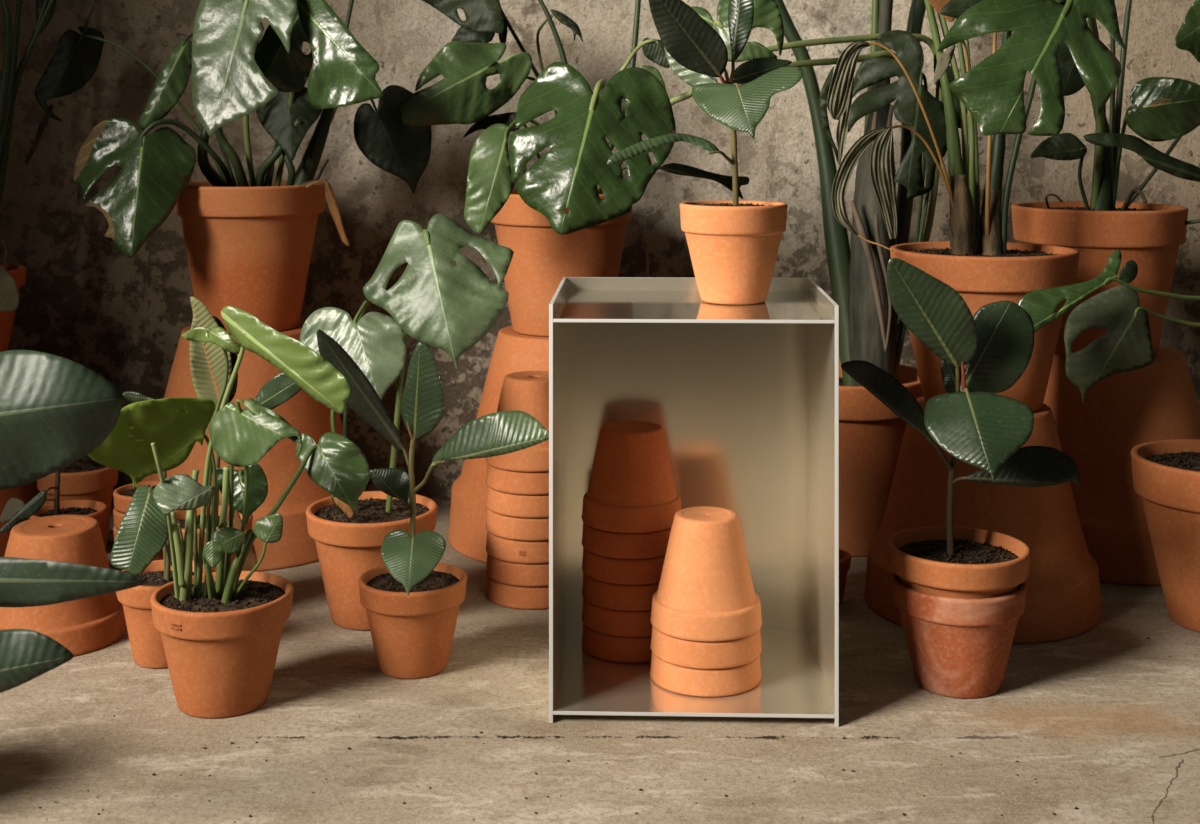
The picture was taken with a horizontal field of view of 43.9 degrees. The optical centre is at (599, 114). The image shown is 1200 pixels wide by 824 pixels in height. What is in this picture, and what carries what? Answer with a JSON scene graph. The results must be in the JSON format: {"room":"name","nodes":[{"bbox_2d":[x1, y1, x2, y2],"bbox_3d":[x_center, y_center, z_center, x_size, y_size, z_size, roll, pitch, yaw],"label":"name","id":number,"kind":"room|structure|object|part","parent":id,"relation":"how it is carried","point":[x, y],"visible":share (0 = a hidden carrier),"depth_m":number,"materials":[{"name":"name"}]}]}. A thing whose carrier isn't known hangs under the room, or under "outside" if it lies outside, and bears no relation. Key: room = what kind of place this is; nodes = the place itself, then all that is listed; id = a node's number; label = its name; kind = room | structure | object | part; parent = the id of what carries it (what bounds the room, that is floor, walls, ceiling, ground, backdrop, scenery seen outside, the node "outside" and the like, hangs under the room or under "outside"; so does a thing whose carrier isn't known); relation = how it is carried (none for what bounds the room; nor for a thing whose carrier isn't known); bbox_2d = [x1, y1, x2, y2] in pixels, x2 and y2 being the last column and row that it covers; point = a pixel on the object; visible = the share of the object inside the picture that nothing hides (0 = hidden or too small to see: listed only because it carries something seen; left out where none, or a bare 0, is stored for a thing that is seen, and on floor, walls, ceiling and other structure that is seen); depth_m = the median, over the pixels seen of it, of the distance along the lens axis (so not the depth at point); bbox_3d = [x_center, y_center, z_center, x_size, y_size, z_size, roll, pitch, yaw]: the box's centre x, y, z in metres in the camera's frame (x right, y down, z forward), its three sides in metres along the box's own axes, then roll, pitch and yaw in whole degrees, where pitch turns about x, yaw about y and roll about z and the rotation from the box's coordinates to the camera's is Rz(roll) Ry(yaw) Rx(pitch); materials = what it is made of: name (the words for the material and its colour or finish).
{"room":"plant shop","nodes":[
{"label":"plant shop","id":0,"kind":"room"},
{"bbox_2d":[174,180,325,333],"bbox_3d":[-0.594,0.238,2.530,0.256,0.244,0.258,0,0,0],"label":"pot","id":1,"kind":"object","parent":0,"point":[249,243],"depth_m":2.44,"materials":[{"name":"ceramic"}]},
{"bbox_2d":[0,505,1199,823],"bbox_3d":[0.000,0.778,-0.527,8.000,0.120,6.945,0,0,0],"label":"floor","id":2,"kind":"structure","parent":0,"point":[1075,717],"depth_m":1.70,"materials":[{"name":"concrete"}]},
{"bbox_2d":[0,481,39,556],"bbox_3d":[-1.057,0.574,2.500,0.260,0.288,0.260,0,0,31],"label":"terracotta pot","id":3,"kind":"object","parent":2,"relation":"on","point":[26,492],"visible":0.12,"depth_m":2.44,"materials":[{"name":"orange ceramic"}]},
{"bbox_2d":[0,0,55,351],"bbox_3d":[-0.960,-0.033,2.466,0.371,0.925,0.185,0,0,22],"label":"plant","id":4,"kind":"object","parent":3,"relation":"on","point":[12,277],"visible":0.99,"depth_m":2.49,"materials":[{"name":"green plant"}]},
{"bbox_3d":[-1.020,-0.102,2.474,0.096,0.758,0.070,0,0,0],"label":"stem","id":5,"kind":"part","parent":4,"relation":"part of","materials":[{"name":"green plant"}]},
{"bbox_3d":[-1.012,-0.110,2.533,0.075,0.771,0.086,0,0,0],"label":"stem","id":6,"kind":"part","parent":4,"relation":"part of","materials":[{"name":"green plant"}]},
{"bbox_3d":[-1.054,0.344,2.500,0.173,0.172,0.173,0,0,0],"label":"pot","id":7,"kind":"part","parent":4,"relation":"part of","materials":[{"name":"ceramic"}]},
{"bbox_3d":[-0.898,-0.095,2.494,0.287,0.740,0.029,0,0,0],"label":"stem","id":8,"kind":"part","parent":4,"relation":"part of","materials":[{"name":"green plant"}]},
{"bbox_2d":[0,469,107,533],"bbox_3d":[-0.833,0.576,2.242,0.115,0.285,0.186,0,0,39],"label":"rubber plant","id":9,"kind":"object","parent":2,"relation":"on","point":[15,511],"visible":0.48,"depth_m":2.26,"materials":[{"name":"green plant"}]},
{"bbox_3d":[-0.827,0.526,2.266,0.013,0.186,0.023,0,0,-45],"label":"stem","id":10,"kind":"part","parent":9,"relation":"part of","materials":[{"name":"plant"}]},
{"bbox_3d":[-0.811,0.659,2.270,0.116,0.118,0.114,0,0,0],"label":"pot","id":11,"kind":"part","parent":9,"relation":"part of","materials":[{"name":"ceramic"}]},
{"bbox_2d":[0,515,126,655],"bbox_3d":[-0.750,0.641,2.050,0.188,0.154,0.188,0,0,-31],"label":"terracotta pot","id":12,"kind":"object","parent":2,"relation":"on","point":[90,624],"visible":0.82,"depth_m":2.00,"materials":[{"name":"orange ceramic"}]},
{"bbox_2d":[0,350,144,692],"bbox_3d":[-0.661,0.467,1.495,0.456,0.502,0.198,0,0,0],"label":"rubber plant","id":13,"kind":"object","parent":2,"relation":"on","point":[55,411],"visible":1,"depth_m":1.43,"materials":[{"name":"green plant"}]},
{"bbox_2d":[37,455,117,549],"bbox_3d":[-0.855,0.638,2.440,0.128,0.159,0.128,0,0,0],"label":"pot","id":14,"kind":"object","parent":2,"relation":"on","point":[85,478],"visible":0.35,"depth_m":2.40,"materials":[{"name":"ceramic"}]},
{"bbox_2d":[107,532,113,543],"bbox_3d":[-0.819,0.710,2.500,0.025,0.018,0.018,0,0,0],"label":"terracotta pot","id":15,"kind":"object","parent":2,"relation":"on","point":[110,535],"visible":0.5,"depth_m":2.49,"materials":[{"name":"ceramic"}]},
{"bbox_2d":[113,525,162,560],"bbox_3d":[-0.683,0.669,2.260,0.107,0.098,0.107,0,0,-19],"label":"terracotta pot","id":16,"kind":"object","parent":2,"relation":"on","point":[159,556],"visible":0.02,"depth_m":2.23,"materials":[{"name":"orange ceramic"}]},
{"bbox_2d":[113,508,124,528],"bbox_3d":[-0.683,0.642,2.260,0.107,0.098,0.107,0,0,17],"label":"terracotta pot","id":17,"kind":"object","parent":16,"relation":"in","point":[118,516],"visible":0.06,"depth_m":2.22,"materials":[{"name":"orange ceramic"}]},
{"bbox_2d":[113,481,159,513],"bbox_3d":[-0.683,0.616,2.260,0.107,0.098,0.107,0,0,0],"label":"pot","id":18,"kind":"object","parent":17,"relation":"in","point":[123,495],"visible":0.16,"depth_m":2.24,"materials":[{"name":"ceramic"}]},
{"bbox_2d":[110,471,213,668],"bbox_3d":[-0.574,0.594,1.952,0.125,0.249,0.157,0,0,0],"label":"rubber plant","id":19,"kind":"object","parent":2,"relation":"on","point":[142,533],"visible":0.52,"depth_m":1.91,"materials":[{"name":"green plant"}]},
{"bbox_3d":[-0.574,0.661,1.968,0.125,0.114,0.125,0,0,0],"label":"pot","id":20,"kind":"part","parent":19,"relation":"part of","materials":[{"name":"ceramic"}]},
{"bbox_3d":[-0.573,0.547,1.969,0.012,0.155,0.010,0,0,0],"label":"stem","id":21,"kind":"part","parent":19,"relation":"part of","materials":[{"name":"green plant"}]},
{"bbox_2d":[122,296,301,571],"bbox_3d":[-0.510,0.485,2.098,0.297,0.467,0.133,0,0,23],"label":"rubber plant","id":22,"kind":"object","parent":2,"relation":"on","point":[207,359],"visible":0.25,"depth_m":2.07,"materials":[{"name":"green plant"}]},
{"bbox_3d":[-0.562,0.645,2.120,0.133,0.146,0.133,0,0,0],"label":"pot","id":23,"kind":"part","parent":22,"relation":"part of","materials":[{"name":"ceramic"}]},
{"bbox_3d":[-0.540,0.504,2.102,0.010,0.178,0.047,0,0,-27],"label":"stem","id":24,"kind":"part","parent":22,"relation":"part of","materials":[{"name":"green plant"}]},
{"bbox_2d":[87,306,369,718],"bbox_3d":[-0.447,0.471,1.796,0.329,0.493,0.227,0,0,0],"label":"potted plant","id":25,"kind":"object","parent":2,"relation":"on","point":[220,630],"visible":1,"depth_m":1.78,"materials":[{"name":"plant"}]},
{"bbox_3d":[-0.507,0.522,1.793,0.017,0.094,0.023,0,0,0],"label":"stem","id":26,"kind":"part","parent":25,"relation":"part of","materials":[{"name":"green plant"}]},
{"bbox_3d":[-0.506,0.517,1.803,0.016,0.044,0.008,0,0,34],"label":"stem","id":27,"kind":"part","parent":25,"relation":"part of","materials":[{"name":"green plant"}]},
{"bbox_3d":[-0.502,0.517,1.810,0.025,0.169,0.036,0,0,0],"label":"stem","id":28,"kind":"part","parent":25,"relation":"part of","materials":[{"name":"green plant"}]},
{"bbox_3d":[-0.496,0.535,1.825,0.006,0.125,0.017,0,0,-26],"label":"stem","id":29,"kind":"part","parent":25,"relation":"part of","materials":[{"name":"green plant"}]},
{"bbox_3d":[-0.470,0.563,1.802,0.011,0.077,0.049,0,0,-3],"label":"stem","id":30,"kind":"part","parent":25,"relation":"part of","materials":[{"name":"green plant"}]},
{"bbox_3d":[-0.462,0.548,1.812,0.010,0.102,0.033,0,0,-27],"label":"stem","id":31,"kind":"part","parent":25,"relation":"part of","materials":[{"name":"green plant"}]},
{"bbox_2d":[150,571,293,718],"bbox_3d":[-0.461,0.650,1.822,0.170,0.136,0.168,0,0,0],"label":"pot","id":32,"kind":"object","parent":25,"relation":"on","point":[221,642],"depth_m":1.77,"materials":[{"name":"ceramic"}]},
{"bbox_3d":[-0.454,0.462,1.800,0.014,0.074,0.008,0,0,0],"label":"stem","id":33,"kind":"part","parent":25,"relation":"part of","materials":[{"name":"green plant"}]},
{"bbox_3d":[-0.440,0.551,1.804,0.041,0.096,0.016,0,0,-18],"label":"stem","id":34,"kind":"part","parent":25,"relation":"part of","materials":[{"name":"green plant"}]},
{"bbox_2d":[141,320,364,571],"bbox_3d":[-0.595,0.539,2.530,0.396,0.358,0.400,0,0,38],"label":"terracotta pot","id":35,"kind":"object","parent":2,"relation":"on","point":[295,547],"visible":0.2,"depth_m":2.40,"materials":[{"name":"orange ceramic"}]},
{"bbox_2d":[24,0,431,333],"bbox_3d":[-0.654,-0.062,2.447,0.722,0.845,0.422,0,0,0],"label":"monstera","id":36,"kind":"object","parent":35,"relation":"on","point":[249,243],"visible":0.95,"depth_m":2.42,"materials":[{"name":"plant"}]},
{"bbox_3d":[-0.895,-0.179,2.615,0.028,0.076,0.005,0,0,-25],"label":"stem","id":37,"kind":"part","parent":36,"relation":"part of","materials":[{"name":"green plant"}]},
{"bbox_3d":[-0.640,0.070,2.498,0.037,0.162,0.096,0,0,28],"label":"stem","id":38,"kind":"part","parent":36,"relation":"part of","materials":[{"name":"green plant"}]},
{"bbox_3d":[-0.607,0.078,2.478,0.029,0.138,0.084,0,0,30],"label":"stem","id":39,"kind":"part","parent":36,"relation":"part of","materials":[{"name":"green plant"}]},
{"bbox_3d":[-0.542,0.076,2.510,0.092,0.142,0.054,0,0,0],"label":"stem","id":40,"kind":"part","parent":36,"relation":"part of","materials":[{"name":"green plant"}]},
{"bbox_3d":[-0.527,0.086,2.514,0.032,0.122,0.044,0,0,0],"label":"stem","id":41,"kind":"part","parent":36,"relation":"part of","materials":[{"name":"green plant"}]},
{"bbox_3d":[-0.445,-0.174,2.563,0.185,0.644,0.040,0,0,-10],"label":"stem","id":42,"kind":"part","parent":36,"relation":"part of","materials":[{"name":"green plant"}]},
{"bbox_2d":[300,214,513,630],"bbox_3d":[-0.269,0.425,2.057,0.191,0.585,0.369,0,0,-40],"label":"monstera","id":43,"kind":"object","parent":2,"relation":"on","point":[437,303],"visible":0.82,"depth_m":2.04,"materials":[{"name":"plant"}]},
{"bbox_3d":[-0.358,0.494,2.123,0.018,0.164,0.008,0,0,-45],"label":"stem","id":44,"kind":"part","parent":43,"relation":"part of","materials":[{"name":"green plant"}]},
{"bbox_2d":[306,491,437,630],"bbox_3d":[-0.326,0.639,2.128,0.186,0.158,0.186,0,0,0],"label":"pot","id":45,"kind":"object","parent":43,"relation":"on","point":[348,545],"depth_m":2.07,"materials":[{"name":"ceramic"}]},
{"bbox_2d":[317,329,548,678],"bbox_3d":[-0.196,0.494,1.888,0.281,0.447,0.175,0,0,31],"label":"rubber plant","id":46,"kind":"object","parent":2,"relation":"on","point":[412,601],"visible":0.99,"depth_m":1.89,"materials":[{"name":"green plant"}]},
{"bbox_3d":[-0.242,0.513,1.934,0.011,0.206,0.015,0,0,-34],"label":"stem","id":47,"kind":"part","parent":46,"relation":"part of","materials":[{"name":"plant"}]},
{"bbox_3d":[-0.243,0.659,1.937,0.140,0.118,0.140,0,0,0],"label":"pot","id":48,"kind":"part","parent":46,"relation":"part of","materials":[{"name":"ceramic"}]},
{"bbox_2d":[448,326,548,562],"bbox_3d":[-0.064,0.542,2.535,0.385,0.352,0.387,0,0,-25],"label":"terracotta pot","id":49,"kind":"object","parent":2,"relation":"on","point":[513,351],"visible":0.23,"depth_m":2.44,"materials":[{"name":"orange ceramic"}]},
{"bbox_2d":[401,0,783,336],"bbox_3d":[-0.013,-0.061,2.389,0.570,0.854,0.427,0,0,44],"label":"monstera","id":50,"kind":"object","parent":49,"relation":"on","point":[556,222],"visible":0.91,"depth_m":2.32,"materials":[{"name":"plant"}]},
{"bbox_3d":[-0.155,-0.151,2.489,0.243,0.618,0.047,0,0,-15],"label":"stem","id":51,"kind":"part","parent":50,"relation":"part of","materials":[{"name":"green plant"}]},
{"bbox_2d":[491,189,631,336],"bbox_3d":[-0.067,0.248,2.535,0.248,0.236,0.246,0,0,0],"label":"pot","id":52,"kind":"object","parent":50,"relation":"on","point":[542,256],"depth_m":2.45,"materials":[{"name":"ceramic"}]},
{"bbox_3d":[0.022,-0.164,2.489,0.147,0.647,0.057,0,0,21],"label":"stem","id":53,"kind":"part","parent":50,"relation":"part of","materials":[{"name":"green plant"}]},
{"bbox_2d":[486,576,548,609],"bbox_3d":[-0.098,0.654,2.232,0.147,0.128,0.147,0,0,23],"label":"terracotta pot","id":54,"kind":"object","parent":2,"relation":"on","point":[510,596],"visible":0.17,"depth_m":2.16,"materials":[{"name":"orange ceramic"}]},
{"bbox_2d":[486,553,548,586],"bbox_3d":[-0.097,0.621,2.232,0.147,0.128,0.147,0,0,13],"label":"terracotta pot","id":55,"kind":"object","parent":54,"relation":"on","point":[509,573],"visible":0.16,"depth_m":2.16,"materials":[{"name":"orange ceramic"}]},
{"bbox_2d":[486,531,548,563],"bbox_3d":[-0.098,0.587,2.232,0.147,0.128,0.147,0,0,-13],"label":"terracotta pot","id":56,"kind":"object","parent":55,"relation":"on","point":[514,551],"visible":0.17,"depth_m":2.16,"materials":[{"name":"orange ceramic"}]},
{"bbox_2d":[486,508,548,540],"bbox_3d":[-0.098,0.554,2.232,0.147,0.128,0.147,0,0,-20],"label":"terracotta pot","id":57,"kind":"object","parent":56,"relation":"on","point":[507,527],"visible":0.2,"depth_m":2.16,"materials":[{"name":"orange ceramic"}]},
{"bbox_2d":[486,487,548,517],"bbox_3d":[-0.097,0.521,2.232,0.147,0.128,0.147,0,0,-27],"label":"terracotta pot","id":58,"kind":"object","parent":57,"relation":"on","point":[506,504],"visible":0.16,"depth_m":2.16,"materials":[{"name":"orange ceramic"}]},
{"bbox_2d":[486,465,548,494],"bbox_3d":[-0.097,0.487,2.232,0.147,0.128,0.147,0,0,-15],"label":"terracotta pot","id":59,"kind":"object","parent":58,"relation":"on","point":[511,482],"visible":0.19,"depth_m":2.16,"materials":[{"name":"orange ceramic"}]},
{"bbox_2d":[486,371,548,471],"bbox_3d":[-0.098,0.454,2.232,0.147,0.128,0.147,0,0,17],"label":"terracotta pot","id":60,"kind":"object","parent":59,"relation":"on","point":[526,391],"visible":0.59,"depth_m":2.18,"materials":[{"name":"orange ceramic"}]},
{"bbox_2d":[39,637,1199,822],"bbox_3d":[0.128,0.717,1.761,1.443,0.003,0.623,0,0,0],"label":"crumbs","id":61,"kind":"object","parent":2,"relation":"on","point":[153,774],"visible":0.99,"depth_m":1.61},
{"bbox_2d":[549,277,838,726],"bbox_3d":[0.115,0.471,1.901,0.340,0.494,0.297,0,0,2],"label":"metal side table","id":62,"kind":"object","parent":2,"relation":"on","point":[744,398],"visible":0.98,"depth_m":2.04,"materials":[{"name":"metal"}]},
{"bbox_3d":[-0.053,0.471,1.907,0.005,0.494,0.297,0,0,2],"label":"panel","id":63,"kind":"part","parent":62,"relation":"part of","materials":[{"name":"metal"}]},
{"bbox_2d":[582,623,651,662],"bbox_3d":[0.042,0.641,1.974,0.133,0.124,0.134,0,0,-28],"label":"terracotta pot","id":64,"kind":"object","parent":62,"relation":"on","point":[599,645],"visible":0.16,"depth_m":1.91,"materials":[{"name":"orange ceramic"}]},
{"bbox_2d":[582,598,651,636],"bbox_3d":[0.042,0.608,1.974,0.134,0.124,0.133,0,0,-12],"label":"terracotta pot","id":65,"kind":"object","parent":64,"relation":"on","point":[596,618],"visible":0.18,"depth_m":1.91,"materials":[{"name":"orange ceramic"}]},
{"bbox_2d":[582,573,658,610],"bbox_3d":[0.043,0.574,1.974,0.133,0.124,0.134,0,0,-24],"label":"terracotta pot","id":66,"kind":"object","parent":65,"relation":"on","point":[620,597],"visible":0.16,"depth_m":1.91,"materials":[{"name":"orange ceramic"}]},
{"bbox_2d":[582,547,664,584],"bbox_3d":[0.043,0.541,1.975,0.134,0.124,0.133,0,0,11],"label":"terracotta pot","id":67,"kind":"object","parent":66,"relation":"on","point":[597,567],"visible":0.2,"depth_m":1.92,"materials":[{"name":"orange ceramic"}]},
{"bbox_2d":[581,522,670,558],"bbox_3d":[0.042,0.508,1.975,0.133,0.124,0.134,0,0,-42],"label":"terracotta pot","id":68,"kind":"object","parent":67,"relation":"on","point":[596,541],"visible":0.34,"depth_m":1.92,"materials":[{"name":"orange ceramic"}]},
{"bbox_2d":[582,420,680,532],"bbox_3d":[0.042,0.474,1.975,0.134,0.124,0.133,0,0,36],"label":"terracotta pot","id":69,"kind":"object","parent":68,"relation":"on","point":[632,489],"visible":0.97,"depth_m":1.93,"materials":[{"name":"orange ceramic"}]},
{"bbox_3d":[0.119,0.465,2.047,0.331,0.484,0.005,0,0,2],"label":"panel","id":70,"kind":"part","parent":62,"relation":"part of","materials":[{"name":"metal"}]},
{"bbox_2d":[553,290,834,323],"bbox_3d":[0.115,0.243,1.899,0.331,0.004,0.292,0,0,2],"label":"tray","id":71,"kind":"object","parent":62,"relation":"on","point":[597,306],"depth_m":1.85,"materials":[{"name":"metal"}]},
{"bbox_2d":[553,626,834,717],"bbox_3d":[0.115,0.706,1.899,0.331,0.004,0.292,0,0,2],"label":"shelf","id":72,"kind":"object","parent":62,"relation":"attached to","point":[794,683],"depth_m":1.82,"materials":[{"name":"metal"}]},
{"bbox_2d":[607,0,802,304],"bbox_3d":[0.132,0.034,1.916,0.246,0.412,0.153,0,0,0],"label":"rubber plant","id":73,"kind":"object","parent":62,"relation":"on","point":[733,245],"visible":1,"depth_m":1.88,"materials":[{"name":"green plant"}]},
{"bbox_3d":[0.171,0.042,1.920,0.019,0.171,0.008,0,0,-34],"label":"stem","id":74,"kind":"part","parent":73,"relation":"part of","materials":[{"name":"green plant"}]},
{"bbox_3d":[0.172,0.177,1.923,0.140,0.126,0.140,0,0,0],"label":"pot","id":75,"kind":"part","parent":73,"relation":"part of","materials":[{"name":"ceramic"}]},
{"bbox_2d":[650,652,761,696],"bbox_3d":[0.132,0.634,1.866,0.140,0.137,0.140,0,0,-2],"label":"terracotta pot","id":76,"kind":"object","parent":62,"relation":"on","point":[674,678],"visible":0.34,"depth_m":1.81,"materials":[{"name":"orange ceramic"}]},
{"bbox_2d":[650,626,761,668],"bbox_3d":[0.133,0.601,1.866,0.140,0.137,0.140,0,0,-21],"label":"terracotta pot","id":77,"kind":"object","parent":76,"relation":"on","point":[672,650],"visible":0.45,"depth_m":1.81,"materials":[{"name":"orange ceramic"}]},
{"bbox_2d":[650,506,761,641],"bbox_3d":[0.133,0.568,1.866,0.140,0.137,0.140,0,0,-26],"label":"terracotta pot","id":78,"kind":"object","parent":77,"relation":"on","point":[705,593],"visible":1,"depth_m":1.82,"materials":[{"name":"orange ceramic"}]},
{"bbox_3d":[0.282,0.471,1.896,0.005,0.494,0.297,0,0,2],"label":"panel","id":79,"kind":"part","parent":62,"relation":"part of","materials":[{"name":"metal"}]},
{"bbox_2d":[839,549,850,603],"bbox_3d":[0.331,0.683,2.200,0.080,0.070,0.080,0,0,-14],"label":"terracotta pot","id":80,"kind":"object","parent":2,"relation":"on","point":[844,556],"visible":0.14,"depth_m":2.18,"materials":[{"name":"orange ceramic"}]},
{"bbox_2d":[766,0,960,556],"bbox_3d":[0.363,0.110,2.483,0.488,1.216,0.351,0,0,14],"label":"potted strelitzia","id":81,"kind":"object","parent":2,"relation":"on","point":[871,435],"visible":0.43,"depth_m":2.44,"materials":[{"name":"plant"}]},
{"bbox_2d":[891,572,1026,698],"bbox_3d":[0.452,0.652,1.882,0.168,0.132,0.168,0,0,-35],"label":"terracotta pot","id":82,"kind":"object","parent":2,"relation":"on","point":[960,648],"visible":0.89,"depth_m":1.82,"materials":[{"name":"orange ceramic"}]},
{"bbox_2d":[841,258,1079,598],"bbox_3d":[0.455,0.417,1.842,0.228,0.486,0.238,0,0,36],"label":"rubber plant","id":83,"kind":"object","parent":82,"relation":"in","point":[986,430],"visible":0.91,"depth_m":1.84,"materials":[{"name":"green plant"}]},
{"bbox_3d":[0.446,0.456,1.878,0.011,0.217,0.020,0,0,-38],"label":"stem","id":84,"kind":"part","parent":83,"relation":"part of","materials":[{"name":"plant"}]},
{"bbox_3d":[0.452,0.602,1.882,0.178,0.118,0.176,0,0,0],"label":"pot","id":85,"kind":"part","parent":83,"relation":"part of","materials":[{"name":"ceramic"}]},
{"bbox_2d":[864,397,1101,643],"bbox_3d":[0.560,0.572,2.190,0.340,0.292,0.340,0,0,-36],"label":"terracotta pot","id":86,"kind":"object","parent":2,"relation":"on","point":[1063,600],"visible":0.37,"depth_m":2.08,"materials":[{"name":"orange ceramic"}]},
{"bbox_2d":[819,0,1079,411],"bbox_3d":[0.524,-0.022,2.149,0.270,0.895,0.382,0,0,43],"label":"potted palm","id":87,"kind":"object","parent":86,"relation":"on","point":[978,261],"visible":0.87,"depth_m":2.12,"materials":[{"name":"plant"}]},
{"bbox_2d":[1017,250,1199,631],"bbox_3d":[0.761,0.450,2.101,0.464,0.536,0.232,0,0,-6],"label":"monstera","id":88,"kind":"object","parent":2,"relation":"on","point":[1166,473],"visible":0.99,"depth_m":2.05,"materials":[{"name":"plant"}]},
{"bbox_2d":[1043,346,1199,585],"bbox_3d":[0.848,0.553,2.450,0.364,0.330,0.364,0,0,6],"label":"terracotta pot","id":89,"kind":"object","parent":2,"relation":"on","point":[1123,411],"visible":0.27,"depth_m":2.33,"materials":[{"name":"orange ceramic"}]},
{"bbox_2d":[937,0,1199,355],"bbox_3d":[0.751,-0.050,2.225,0.355,0.876,0.738,0,0,26],"label":"monstera","id":90,"kind":"object","parent":89,"relation":"on","point":[1054,41],"visible":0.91,"depth_m":2.27,"materials":[{"name":"plant"}]},
{"bbox_3d":[0.818,0.008,2.437,0.040,0.325,0.062,0,0,27],"label":"stem","id":91,"kind":"part","parent":90,"relation":"part of","materials":[{"name":"green plant"}]},
{"bbox_3d":[0.838,-0.160,2.455,0.020,0.657,0.025,0,0,26],"label":"stem","id":92,"kind":"part","parent":90,"relation":"part of","materials":[{"name":"green plant"}]},
{"bbox_3d":[0.879,-0.160,2.446,0.094,0.656,0.019,0,0,10],"label":"stem","id":93,"kind":"part","parent":90,"relation":"part of","materials":[{"name":"green plant"}]},
{"bbox_2d":[0,0,1199,504],"bbox_3d":[0.000,-0.772,2.845,8.000,3.020,0.200,0,0,0],"label":"wall","id":94,"kind":"structure","parent":0,"point":[101,309],"depth_m":2.75,"materials":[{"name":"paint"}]},
{"bbox_2d":[839,360,922,556],"bbox_3d":[0.421,0.576,2.510,0.270,0.284,0.270,0,0,0],"label":"pot","id":95,"kind":"object","parent":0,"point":[871,435],"depth_m":2.40,"materials":[{"name":"ceramic"}]},
{"bbox_2d":[890,241,1079,411],"bbox_3d":[0.563,0.311,2.190,0.270,0.229,0.268,0,0,0],"label":"pot","id":96,"kind":"object","parent":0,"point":[983,273],"depth_m":2.10,"materials":[{"name":"ceramic"}]},
{"bbox_2d":[1011,201,1188,355],"bbox_3d":[0.819,0.269,2.450,0.276,0.238,0.276,0,0,0],"label":"pot","id":97,"kind":"object","parent":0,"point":[1151,235],"depth_m":2.35,"materials":[{"name":"ceramic"}]},
{"bbox_2d":[1131,439,1199,631],"bbox_3d":[0.876,0.601,2.112,0.234,0.234,0.232,0,0,0],"label":"pot","id":98,"kind":"object","parent":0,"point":[1166,473],"depth_m":2.07,"materials":[{"name":"ceramic"}]}
]}

